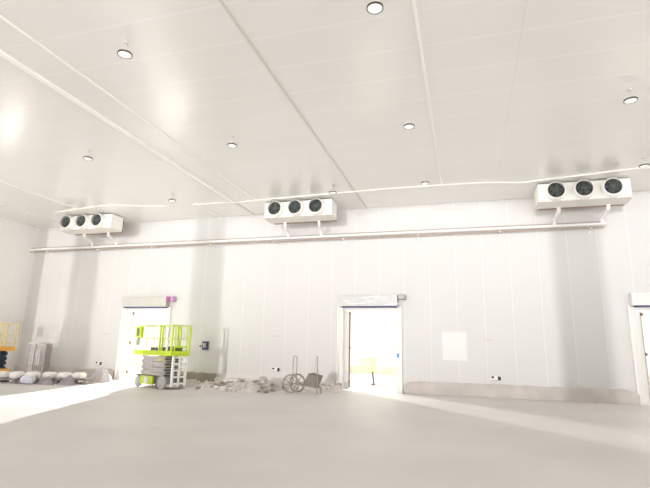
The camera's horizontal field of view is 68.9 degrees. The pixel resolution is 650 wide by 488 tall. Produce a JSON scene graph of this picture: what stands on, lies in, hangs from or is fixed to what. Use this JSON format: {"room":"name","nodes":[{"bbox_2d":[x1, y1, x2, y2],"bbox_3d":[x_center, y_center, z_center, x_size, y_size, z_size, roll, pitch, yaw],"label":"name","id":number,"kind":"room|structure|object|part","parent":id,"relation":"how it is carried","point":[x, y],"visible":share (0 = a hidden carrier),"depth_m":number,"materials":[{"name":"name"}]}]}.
{"room":"warehouse","nodes":[
{"label":"warehouse","id":0,"kind":"room"},
{"bbox_2d":[0,217,38,371],"bbox_3d":[-15.153,1.991,19.899,0.150,6.987,6.000,-2,-13,16],"label":"wall","id":1,"kind":"structure","parent":0,"point":[16,238],"depth_m":22.06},
{"bbox_2d":[0,0,649,227],"bbox_3d":[-3.283,-4.209,7.215,42.000,0.200,26.300,-2,-13,16],"label":"ceiling","id":2,"kind":"structure","parent":0,"point":[355,75],"depth_m":10.78,"materials":[{"name":"white metal"}]},
{"bbox_2d":[0,204,59,223],"bbox_3d":[-15.935,-3.575,10.927,0.060,0.035,24.400,-2,-13,16],"label":"trim","id":3,"kind":"structure","parent":2,"relation":"attached to","point":[0,204],"depth_m":20.72,"materials":[{"name":"white metal"}]},
{"bbox_2d":[0,180,84,211],"bbox_3d":[-13.513,-3.831,9.509,0.060,0.035,23.000,-2,-13,16],"label":"trim","id":4,"kind":"structure","parent":2,"relation":"attached to","point":[0,180],"depth_m":18.09,"materials":[{"name":"white metal"}]},
{"bbox_2d":[83,150,92,160],"bbox_3d":[-6.886,-2.601,13.799,0.268,0.269,0.268,-2,-13,16],"label":"pendant lamp","id":5,"kind":"object","parent":2,"relation":"hanging from","point":[86,157],"visible":1,"depth_m":13.74,"materials":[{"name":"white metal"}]},
{"bbox_2d":[60,213,123,235],"bbox_3d":[-10.331,-0.909,20.882,2.720,0.730,1.122,-2,-13,16],"label":"evaporator","id":6,"kind":"object","parent":2,"relation":"hanging from","point":[97,223],"visible":1,"depth_m":20.54,"materials":[{"name":"metal"}]},
{"bbox_3d":[-10.463,-0.874,21.032,2.340,0.580,0.800,-2,-13,16],"label":"casing","id":7,"kind":"part","parent":6,"relation":"part of","materials":[{"name":"white metal"}]},
{"bbox_2d":[60,227,121,234],"bbox_3d":[-10.322,-0.574,20.868,2.720,0.070,0.700,-2,-13,16],"label":"tray","id":8,"kind":"object","parent":6,"relation":"on","point":[73,230],"depth_m":20.78,"materials":[{"name":"white metal"}]},
{"bbox_3d":[-10.163,-0.504,21.259,2.560,0.110,0.130,-2,-13,16],"label":"frame","id":9,"kind":"part","parent":6,"relation":"part of","materials":[{"name":"white metal"}]},
{"bbox_2d":[52,205,166,212],"bbox_3d":[-9.158,-1.495,19.565,5.612,0.050,0.535,-2,-13,15],"label":"conduit","id":10,"kind":"object","parent":2,"relation":"attached to","point":[101,205],"visible":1,"depth_m":19.22,"materials":[{"name":"white metal"}]},
{"bbox_2d":[0,50,233,201],"bbox_3d":[-6.804,-4.099,7.527,0.110,0.060,22.950,-2,-13,16],"label":"trim","id":11,"kind":"structure","parent":2,"relation":"attached to","point":[9,58],"depth_m":11.59,"materials":[{"name":"white metal"}]},
{"bbox_2d":[117,41,132,58],"bbox_3d":[-3.704,-3.628,8.802,0.268,0.269,0.268,-2,-13,16],"label":"pendant lamp","id":12,"kind":"object","parent":2,"relation":"hanging from","point":[124,53],"visible":1,"depth_m":8.76,"materials":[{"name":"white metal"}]},
{"bbox_2d":[118,51,130,58],"bbox_3d":[-3.707,-3.506,8.775,0.234,0.019,0.234,-2,-13,16],"label":"diffuser","id":13,"kind":"object","parent":12,"relation":"attached to","point":[123,54],"depth_m":8.76,"materials":[{"name":"white plastic"}]},
{"bbox_2d":[0,15,255,199],"bbox_3d":[-5.886,-4.146,7.288,0.045,0.030,23.000,-2,-13,16],"label":"trim","id":14,"kind":"structure","parent":2,"relation":"attached to","point":[1,17],"depth_m":10.58,"materials":[{"name":"white metal"}]},
{"bbox_2d":[195,203,221,217],"bbox_3d":[-4.824,-1.387,19.674,0.070,0.040,2.050,-2,-13,16],"label":"trim","id":15,"kind":"structure","parent":2,"relation":"attached to","point":[195,203],"depth_m":19.69,"materials":[{"name":"white metal"}]},
{"bbox_2d":[227,136,236,147],"bbox_3d":[-2.476,-2.745,12.678,0.268,0.269,0.268,-2,-13,16],"label":"pendant lamp","id":16,"kind":"object","parent":2,"relation":"hanging from","point":[232,144],"visible":1,"depth_m":12.62,"materials":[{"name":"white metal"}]},
{"bbox_2d":[235,203,254,214],"bbox_3d":[-3.275,-1.448,19.275,0.110,0.022,1.950,-2,-13,16],"label":"trim","id":17,"kind":"structure","parent":2,"relation":"attached to","point":[235,203],"depth_m":19.39,"materials":[{"name":"white metal"}]},
{"bbox_2d":[219,0,366,207],"bbox_3d":[-1.863,-4.090,7.135,0.060,0.022,25.000,-2,-13,16],"label":"trim","id":18,"kind":"structure","parent":2,"relation":"attached to","point":[226,8],"depth_m":10.05,"materials":[{"name":"white metal"}]},
{"bbox_2d":[264,198,336,224],"bbox_3d":[-0.958,-1.292,18.152,2.720,0.730,1.122,-2,-13,16],"label":"evaporator","id":19,"kind":"object","parent":2,"relation":"hanging from","point":[314,210],"visible":1,"depth_m":17.82,"materials":[{"name":"metal"}]},
{"bbox_3d":[-1.891,-1.340,17.943,0.410,0.431,0.080,-2,-13,16],"label":"fan blade","id":20,"kind":"part","parent":19,"relation":"part of","materials":[{"name":"black metal"}]},
{"bbox_3d":[-1.090,-1.257,18.303,2.340,0.580,0.800,-2,-13,16],"label":"casing","id":21,"kind":"part","parent":19,"relation":"part of","materials":[{"name":"white metal"}]},
{"bbox_3d":[-1.119,-1.376,17.719,0.431,0.412,0.080,-2,-13,16],"label":"fan blade","id":22,"kind":"part","parent":19,"relation":"part of","materials":[{"name":"black metal"}]},
{"bbox_2d":[264,214,336,223],"bbox_3d":[-0.948,-0.957,18.139,2.720,0.070,0.700,-2,-13,16],"label":"tray","id":23,"kind":"object","parent":19,"relation":"on","point":[288,218],"depth_m":18.08,"materials":[{"name":"white metal"}]},
{"bbox_3d":[-0.790,-0.888,18.529,2.560,0.110,0.130,-2,-13,16],"label":"frame","id":24,"kind":"part","parent":19,"relation":"part of","materials":[{"name":"white metal"}]},
{"bbox_3d":[-0.346,-1.403,17.493,0.414,0.431,0.080,-2,-13,16],"label":"fan blade","id":25,"kind":"part","parent":19,"relation":"part of","materials":[{"name":"black metal"}]},
{"bbox_2d":[329,185,336,193],"bbox_3d":[0.272,-1.883,16.304,0.268,0.269,0.268,-2,-13,16],"label":"pendant lamp","id":26,"kind":"object","parent":2,"relation":"hanging from","point":[330,191],"visible":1,"depth_m":16.23,"materials":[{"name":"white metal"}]},
{"bbox_2d":[366,0,383,14],"bbox_3d":[0.787,-3.818,7.463,0.268,0.269,0.268,-2,-13,16],"label":"pendant lamp","id":27,"kind":"object","parent":2,"relation":"hanging from","point":[374,7],"visible":1,"depth_m":7.41,"materials":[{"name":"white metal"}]},
{"bbox_2d":[368,3,381,13],"bbox_3d":[0.784,-3.696,7.437,0.234,0.019,0.234,-2,-13,16],"label":"diffuser","id":28,"kind":"object","parent":27,"relation":"attached to","point":[373,8],"depth_m":7.42,"materials":[{"name":"white plastic"}]},
{"bbox_2d":[403,116,414,128],"bbox_3d":[2.014,-2.929,11.370,0.268,0.269,0.268,-2,-13,16],"label":"pendant lamp","id":29,"kind":"object","parent":2,"relation":"hanging from","point":[409,125],"visible":1,"depth_m":11.32,"materials":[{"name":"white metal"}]},
{"bbox_2d":[404,125,413,128],"bbox_3d":[2.011,-2.807,11.344,0.234,0.019,0.234,-2,-13,16],"label":"diffuser","id":30,"kind":"object","parent":29,"relation":"attached to","point":[405,126],"depth_m":11.33,"materials":[{"name":"white plastic"}]},
{"bbox_2d":[192,166,649,204],"bbox_3d":[3.493,-1.931,16.240,18.252,0.056,0.596,-3,-13,18],"label":"conduit","id":31,"kind":"object","parent":2,"relation":"attached to","point":[649,166],"visible":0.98,"depth_m":16.03,"materials":[{"name":"white metal"}]},
{"bbox_2d":[421,175,428,184],"bbox_3d":[3.205,-2.059,15.196,0.268,0.269,0.268,-2,-13,16],"label":"pendant lamp","id":32,"kind":"object","parent":2,"relation":"hanging from","point":[424,182],"visible":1,"depth_m":15.14,"materials":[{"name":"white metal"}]},
{"bbox_2d":[412,0,441,184],"bbox_3d":[0.716,-4.436,5.264,0.045,0.035,22.800,-2,-13,16],"label":"trim","id":33,"kind":"structure","parent":2,"relation":"attached to","point":[413,1],"depth_m":9.67,"materials":[{"name":"white metal"}]},
{"bbox_2d":[493,0,533,199],"bbox_3d":[2.752,-4.280,5.792,0.100,0.020,25.000,-2,-13,16],"label":"trim","id":34,"kind":"structure","parent":2,"relation":"attached to","point":[530,3],"depth_m":9.76,"materials":[{"name":"white metal"}]},
{"bbox_2d":[534,178,632,209],"bbox_3d":[8.357,-1.674,15.440,2.720,0.730,1.122,-2,-13,16],"label":"evaporator","id":35,"kind":"object","parent":2,"relation":"hanging from","point":[612,191],"visible":1,"depth_m":15.15,"materials":[{"name":"metal"}]},
{"bbox_3d":[7.424,-1.721,15.230,0.410,0.431,0.080,-2,-13,16],"label":"fan blade","id":36,"kind":"part","parent":35,"relation":"part of","materials":[{"name":"black metal"}]},
{"bbox_3d":[8.525,-1.269,15.816,2.560,0.110,0.130,-2,-13,16],"label":"frame","id":37,"kind":"part","parent":35,"relation":"part of","materials":[{"name":"white metal"}]},
{"bbox_3d":[8.197,-1.757,15.006,0.431,0.412,0.080,-2,-13,16],"label":"fan blade","id":38,"kind":"part","parent":35,"relation":"part of","materials":[{"name":"black metal"}]},
{"bbox_2d":[535,196,632,208],"bbox_3d":[8.367,-1.339,15.426,2.720,0.070,0.700,-2,-13,16],"label":"tray","id":39,"kind":"object","parent":35,"relation":"on","point":[593,201],"depth_m":15.36,"materials":[{"name":"white metal"}]},
{"bbox_3d":[8.969,-1.785,14.780,0.414,0.431,0.080,-2,-13,16],"label":"fan blade","id":40,"kind":"part","parent":35,"relation":"part of","materials":[{"name":"black metal"}]},
{"bbox_2d":[623,88,637,103],"bbox_3d":[6.427,-3.132,9.983,0.268,0.269,0.268,-2,-13,16],"label":"pendant lamp","id":41,"kind":"object","parent":2,"relation":"hanging from","point":[630,99],"visible":1,"depth_m":9.94,"materials":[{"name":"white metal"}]},
{"bbox_2d":[624,98,636,103],"bbox_3d":[6.425,-3.010,9.956,0.234,0.019,0.234,-2,-13,16],"label":"diffuser","id":42,"kind":"object","parent":41,"relation":"attached to","point":[627,100],"depth_m":9.94,"materials":[{"name":"white plastic"}]},
{"bbox_2d":[639,157,649,167],"bbox_3d":[9.019,-2.319,13.401,0.268,0.269,0.268,-2,-13,16],"label":"pendant lamp","id":43,"kind":"object","parent":2,"relation":"hanging from","point":[643,165],"visible":1,"depth_m":13.36,"materials":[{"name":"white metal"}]},
{"bbox_2d":[0,365,649,487],"bbox_3d":[-8.348,4.455,13.661,56.000,0.200,39.200,-2,-13,16],"label":"floor","id":44,"kind":"structure","parent":0,"point":[120,433],"depth_m":8.00,"materials":[{"name":"grey concrete"}]},
{"bbox_2d":[0,378,17,382],"bbox_3d":[-11.856,5.030,17.444,1.100,0.145,0.720,3,-13,-8],"label":"pallet","id":45,"kind":"object","parent":44,"relation":"on","point":[7,379],"visible":0.55,"depth_m":17.25,"materials":[{"name":"wood"}]},
{"bbox_2d":[0,371,9,378],"bbox_3d":[-11.913,4.823,17.481,0.415,0.273,0.480,-5,-14,26],"label":"sack","id":46,"kind":"object","parent":45,"relation":"on","point":[3,374],"visible":0.9,"depth_m":17.39,"materials":[{"name":"white fabric"}]},
{"bbox_2d":[9,371,24,378],"bbox_3d":[-11.400,4.851,17.556,0.419,0.273,0.480,-2,-13,15],"label":"sack","id":47,"kind":"object","parent":45,"relation":"on","point":[15,374],"visible":0.88,"depth_m":17.38,"materials":[{"name":"white fabric"}]},
{"bbox_2d":[0,382,17,383],"bbox_3d":[-11.592,4.970,16.923,1.100,0.050,0.120,3,-13,-8],"label":"plank","id":48,"kind":"object","parent":44,"relation":"on","point":[0,382],"visible":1,"depth_m":16.94,"materials":[{"name":"wood"}]},
{"bbox_2d":[0,323,19,371],"bbox_3d":[-13.576,4.269,18.952,2.146,2.201,0.987,-2,-13,16],"label":"scissor lift","id":49,"kind":"object","parent":44,"relation":"on","point":[3,349],"visible":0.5,"depth_m":18.95,"materials":[{"name":"orange paint"}]},
{"bbox_3d":[-12.986,3.753,19.307,0.051,0.990,0.051,-2,-13,16],"label":"guardrail post","id":50,"kind":"part","parent":49,"relation":"part of","materials":[{"name":"yellow metal"}]},
{"bbox_3d":[-12.449,3.731,19.151,0.051,0.990,0.051,-2,-13,16],"label":"guardrail post","id":51,"kind":"part","parent":49,"relation":"part of","materials":[{"name":"yellow metal"}]},
{"bbox_2d":[20,375,34,383],"bbox_3d":[-10.677,4.870,17.006,0.526,0.318,0.398,-2,-13,16],"label":"bundle","id":52,"kind":"object","parent":44,"relation":"on","point":[26,379],"visible":1,"depth_m":16.90,"materials":[{"name":"white plastic"}]},
{"bbox_2d":[18,378,56,383],"bbox_3d":[-10.654,5.098,17.623,1.100,0.145,0.720,3,-13,-8],"label":"pallet","id":53,"kind":"object","parent":44,"relation":"on","point":[38,379],"visible":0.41,"depth_m":17.34,"materials":[{"name":"brown wood"}]},
{"bbox_2d":[25,371,40,378],"bbox_3d":[-10.871,4.881,17.633,0.413,0.272,0.480,-1,-13,11],"label":"sack","id":54,"kind":"object","parent":53,"relation":"on","point":[35,374],"visible":0.61,"depth_m":17.52,"materials":[{"name":"white fabric"}]},
{"bbox_2d":[42,372,56,378],"bbox_3d":[-10.287,4.914,17.721,0.414,0.273,0.480,-1,-13,11],"label":"sack","id":55,"kind":"object","parent":53,"relation":"on","point":[53,375],"visible":0.81,"depth_m":17.57,"materials":[{"name":"white fabric"}]},
{"bbox_2d":[24,343,52,377],"bbox_3d":[-12.588,5.081,20.831,0.972,1.470,0.385,-2,-13,16],"label":"wire cage","id":56,"kind":"object","parent":44,"relation":"on","point":[48,347],"visible":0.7,"depth_m":20.72,"materials":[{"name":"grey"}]},
{"bbox_2d":[35,376,52,384],"bbox_3d":[-10.145,4.930,17.145,0.782,0.290,0.257,-2,-13,16],"label":"bundle","id":57,"kind":"object","parent":44,"relation":"on","point":[47,380],"visible":1,"depth_m":17.04,"materials":[{"name":"plastic"}]},
{"bbox_2d":[57,375,74,384],"bbox_3d":[-9.423,4.947,17.258,0.782,0.339,0.257,-2,-13,16],"label":"bundle","id":58,"kind":"object","parent":44,"relation":"on","point":[69,380],"visible":1,"depth_m":17.14,"materials":[{"name":"plastic"}]},
{"bbox_2d":[54,379,91,383],"bbox_3d":[-9.453,5.165,17.802,1.100,0.145,0.720,3,-13,-8],"label":"pallet","id":59,"kind":"object","parent":44,"relation":"on","point":[85,381],"visible":0.61,"depth_m":17.59,"materials":[{"name":"wood"}]},
{"bbox_2d":[57,372,71,379],"bbox_3d":[-9.777,4.942,17.798,0.414,0.274,0.480,-1,-13,12],"label":"sack","id":60,"kind":"object","parent":59,"relation":"on","point":[61,375],"visible":0.74,"depth_m":17.60,"materials":[{"name":"white fabric"}]},
{"bbox_2d":[72,372,86,379],"bbox_3d":[-9.266,4.972,17.873,0.410,0.271,0.480,-1,-13,12],"label":"sack","id":61,"kind":"object","parent":59,"relation":"on","point":[77,375],"visible":0.94,"depth_m":17.70,"materials":[{"name":"white fabric"}]},
{"bbox_2d":[90,367,111,382],"bbox_3d":[-8.928,5.207,18.900,0.920,0.560,0.834,-2,-13,16],"label":"tarpaulin","id":62,"kind":"object","parent":44,"relation":"on","point":[101,375],"visible":0.94,"depth_m":18.67,"materials":[{"name":"white plastic"}]},
{"bbox_2d":[134,324,191,388],"bbox_3d":[-5.981,4.082,17.299,2.251,2.201,0.987,-8,-15,36],"label":"scissor lift","id":63,"kind":"object","parent":44,"relation":"on","point":[164,369],"visible":0.99,"depth_m":16.82,"materials":[{"name":"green metal"}]},
{"bbox_3d":[-6.537,3.480,17.389,0.031,0.990,0.031,-8,-15,36],"label":"guardrail post","id":64,"kind":"part","parent":63,"relation":"part of","materials":[{"name":"metal"}]},
{"bbox_2d":[150,345,166,350],"bbox_3d":[-6.093,3.839,17.300,0.640,0.272,0.260,-8,-15,36],"label":"toolbox","id":65,"kind":"object","parent":63,"relation":"on","point":[156,347],"visible":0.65,"depth_m":17.20,"materials":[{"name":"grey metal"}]},
{"bbox_3d":[-6.015,4.749,17.177,1.690,0.045,0.820,-8,-15,36],"label":"plate","id":66,"kind":"part","parent":63,"relation":"part of","materials":[{"name":"grey metal"}]},
{"bbox_3d":[-5.885,3.391,16.917,0.051,0.990,0.051,-8,-15,36],"label":"guardrail post","id":67,"kind":"part","parent":63,"relation":"part of","materials":[{"name":"metal"}]},
{"bbox_3d":[-5.772,3.376,16.836,0.051,0.990,0.051,-8,-15,36],"label":"guardrail post","id":68,"kind":"part","parent":63,"relation":"part of","materials":[{"name":"metal"}]},
{"bbox_3d":[-5.973,3.480,17.448,2.210,0.030,0.790,-8,-15,36],"label":"rail","id":69,"kind":"part","parent":63,"relation":"part of","materials":[{"name":"metal"}]},
{"bbox_3d":[-5.963,3.031,17.547,2.222,0.042,0.802,-8,-15,36],"label":"rail","id":70,"kind":"part","parent":63,"relation":"part of","materials":[{"name":"metal"}]},
{"bbox_3d":[-5.321,3.314,16.510,0.051,0.990,0.051,-8,-15,36],"label":"guardrail post","id":71,"kind":"part","parent":63,"relation":"part of","materials":[{"name":"metal"}]},
{"bbox_2d":[168,346,182,350],"bbox_3d":[-5.346,3.784,16.902,0.380,0.240,0.340,-8,-15,36],"label":"crate","id":72,"kind":"object","parent":63,"relation":"on","point":[176,349],"visible":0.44,"depth_m":16.81,"materials":[{"name":"green plastic"}]},
{"bbox_3d":[-5.435,3.533,17.513,0.051,0.990,0.051,-8,-15,36],"label":"guardrail post","id":73,"kind":"part","parent":63,"relation":"part of","materials":[{"name":"metal"}]},
{"bbox_3d":[-5.322,3.518,17.432,0.051,0.990,0.051,-8,-15,36],"label":"guardrail post","id":74,"kind":"part","parent":63,"relation":"part of","materials":[{"name":"metal"}]},
{"bbox_3d":[-4.871,3.456,17.105,0.051,0.990,0.051,-8,-15,36],"label":"guardrail post","id":75,"kind":"part","parent":63,"relation":"part of","materials":[{"name":"metal"}]},
{"bbox_2d":[173,379,211,386],"bbox_3d":[-4.963,5.324,18.270,1.650,0.240,1.200,-2,-13,16],"label":"rubble heap","id":76,"kind":"object","parent":44,"relation":"on","point":[191,382],"visible":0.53,"depth_m":17.88,"materials":[{"name":"grey concrete"}]},
{"bbox_2d":[193,381,283,393],"bbox_3d":[-2.979,5.060,17.066,2.750,0.327,2.150,-2,-13,16],"label":"rubble heap","id":77,"kind":"object","parent":44,"relation":"on","point":[236,385],"visible":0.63,"depth_m":16.28,"materials":[{"name":"grey concrete"}]},
{"bbox_2d":[282,356,322,394],"bbox_3d":[-0.742,4.467,16.234,1.327,1.253,0.620,-4,-14,24],"label":"handcart","id":78,"kind":"object","parent":44,"relation":"on","point":[312,380],"visible":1,"depth_m":16.00,"materials":[{"name":"metal"}]},
{"bbox_3d":[-1.037,4.329,16.324,0.032,0.943,0.202,-11,-17,44],"label":"handle","id":79,"kind":"part","parent":78,"relation":"part of","materials":[{"name":"metal"}]},
{"bbox_3d":[-0.623,4.902,16.090,0.969,0.322,0.355,-4,-14,24],"label":"frame","id":80,"kind":"part","parent":78,"relation":"part of","materials":[{"name":"metal"}]},
{"bbox_2d":[303,373,322,386],"bbox_3d":[-0.428,4.608,16.067,0.638,0.435,0.320,-4,-14,24],"label":"tub","id":81,"kind":"object","parent":78,"relation":"in","point":[312,380],"depth_m":15.92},
{"bbox_3d":[-0.260,4.297,15.881,0.052,1.051,0.032,-4,-14,24],"label":"handle","id":82,"kind":"part","parent":78,"relation":"part of","materials":[{"name":"metal"}]},
{"bbox_2d":[310,385,343,392],"bbox_3d":[0.079,5.196,17.169,1.150,0.245,0.780,-2,-13,16],"label":"rubble heap","id":83,"kind":"object","parent":44,"relation":"on","point":[338,389],"visible":0.81,"depth_m":16.87,"materials":[{"name":"grey concrete"}]},
{"bbox_2d":[359,357,382,384],"bbox_3d":[2.011,5.536,20.678,1.030,1.183,0.180,-2,-13,16],"label":"barrier","id":84,"kind":"object","parent":44,"relation":"on","point":[364,361],"visible":0.98,"depth_m":20.71,"materials":[{"name":"yellow paint"}]},
{"bbox_2d":[17,191,649,392],"bbox_3d":[1.182,2.012,18.271,32.500,6.987,0.150,-2,-13,16],"label":"wall","id":85,"kind":"structure","parent":0,"point":[552,304],"depth_m":18.14,"materials":[{"name":"white metal"}]},
{"bbox_2d":[14,365,114,378],"bbox_3d":[-11.702,5.699,21.151,5.480,0.442,0.140,-2,-13,16],"label":"baseboard","id":86,"kind":"structure","parent":85,"relation":"attached to","point":[89,371],"depth_m":21.03,"materials":[{"name":"concrete"}]},
{"bbox_2d":[114,296,176,379],"bbox_3d":[-7.699,4.037,20.368,2.630,3.530,0.540,-2,-13,16],"label":"door frame","id":87,"kind":"structure","parent":85,"relation":"in","point":[129,305],"depth_m":20.55,"materials":[{"name":"white paint"}]},
{"bbox_2d":[199,341,208,349],"bbox_3d":[-4.995,4.179,19.495,0.405,0.340,0.112,-2,-13,16],"label":"switch box","id":88,"kind":"object","parent":85,"relation":"attached to","point":[205,344],"visible":1,"depth_m":19.43,"materials":[{"name":"blue plastic"}]},
{"bbox_2d":[180,371,334,388],"bbox_3d":[-3.128,5.341,18.628,7.270,0.444,0.190,-2,-13,16],"label":"baseboard","id":89,"kind":"structure","parent":85,"relation":"attached to","point":[225,377],"depth_m":18.65,"materials":[{"name":"beige concrete"}]},
{"bbox_2d":[272,367,279,371],"bbox_3d":[-1.901,4.885,18.446,0.299,0.160,0.035,-2,-13,16],"label":"socket","id":90,"kind":"object","parent":85,"relation":"attached to","point":[274,369],"visible":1,"depth_m":18.43,"materials":[{"name":"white plastic"}]},
{"bbox_2d":[29,204,609,254],"bbox_3d":[-2.436,-0.355,19.263,24.770,0.710,1.034,-2,-13,16],"label":"pipe","id":91,"kind":"object","parent":85,"relation":"attached to","point":[101,248],"visible":1,"depth_m":18.53,"materials":[{"name":"white metal"}]},
{"bbox_2d":[336,295,405,392],"bbox_3d":[1.721,3.665,17.616,2.590,3.500,0.550,-2,-13,16],"label":"door","id":92,"kind":"structure","parent":85,"relation":"in","point":[348,303],"depth_m":17.75,"materials":[{"name":"white paint"}]},
{"bbox_3d":[2.837,1.974,17.537,0.270,0.180,0.310,-2,-13,16],"label":"motor","id":93,"kind":"part","parent":92,"relation":"part of","materials":[{"name":"grey metal"}]},
{"bbox_2d":[442,332,466,360],"bbox_3d":[4.591,3.623,16.796,0.840,0.980,0.008,-2,-13,16],"label":"panel","id":94,"kind":"object","parent":85,"relation":"attached to","point":[454,344],"visible":1,"depth_m":16.79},
{"bbox_2d":[491,376,500,380],"bbox_3d":[5.839,4.593,16.186,0.297,0.143,0.035,-2,-13,16],"label":"socket","id":95,"kind":"object","parent":85,"relation":"attached to","point":[493,378],"visible":1,"depth_m":16.17,"materials":[{"name":"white plastic"}]},
{"bbox_2d":[404,381,640,404],"bbox_3d":[6.353,4.957,15.893,7.320,0.446,0.140,-2,-13,16],"label":"baseboard","id":96,"kind":"structure","parent":85,"relation":"attached to","point":[569,394],"depth_m":15.73,"materials":[{"name":"concrete"}]},
{"bbox_2d":[626,292,649,404],"bbox_3d":[11.023,3.286,14.912,2.420,3.500,0.540,-2,-13,16],"label":"door","id":97,"kind":"structure","parent":85,"relation":"in","point":[640,301],"depth_m":15.21,"materials":[{"name":"white paint"}]},
{"bbox_3d":[11.008,3.483,14.834,2.420,3.080,0.130,-2,-13,16],"label":"jamb trim","id":98,"kind":"part","parent":97,"relation":"part of","materials":[{"name":"white metal"}]},
{"bbox_2d":[125,311,649,375],"bbox_3d":[-2.803,5.967,32.489,56.000,5.200,0.200,-2,-13,16],"label":"wall","id":99,"kind":"structure","parent":0,"point":[373,333],"depth_m":30.70,"materials":[{"name":"white paint"}]},
{"bbox_2d":[124,358,649,382],"bbox_3d":[-2.904,8.249,31.819,56.000,0.450,0.140,-2,-13,16],"label":"baseboard","id":100,"kind":"structure","parent":99,"relation":"attached to","point":[133,361],"depth_m":30.11,"materials":[{"name":"white"}]}
]}

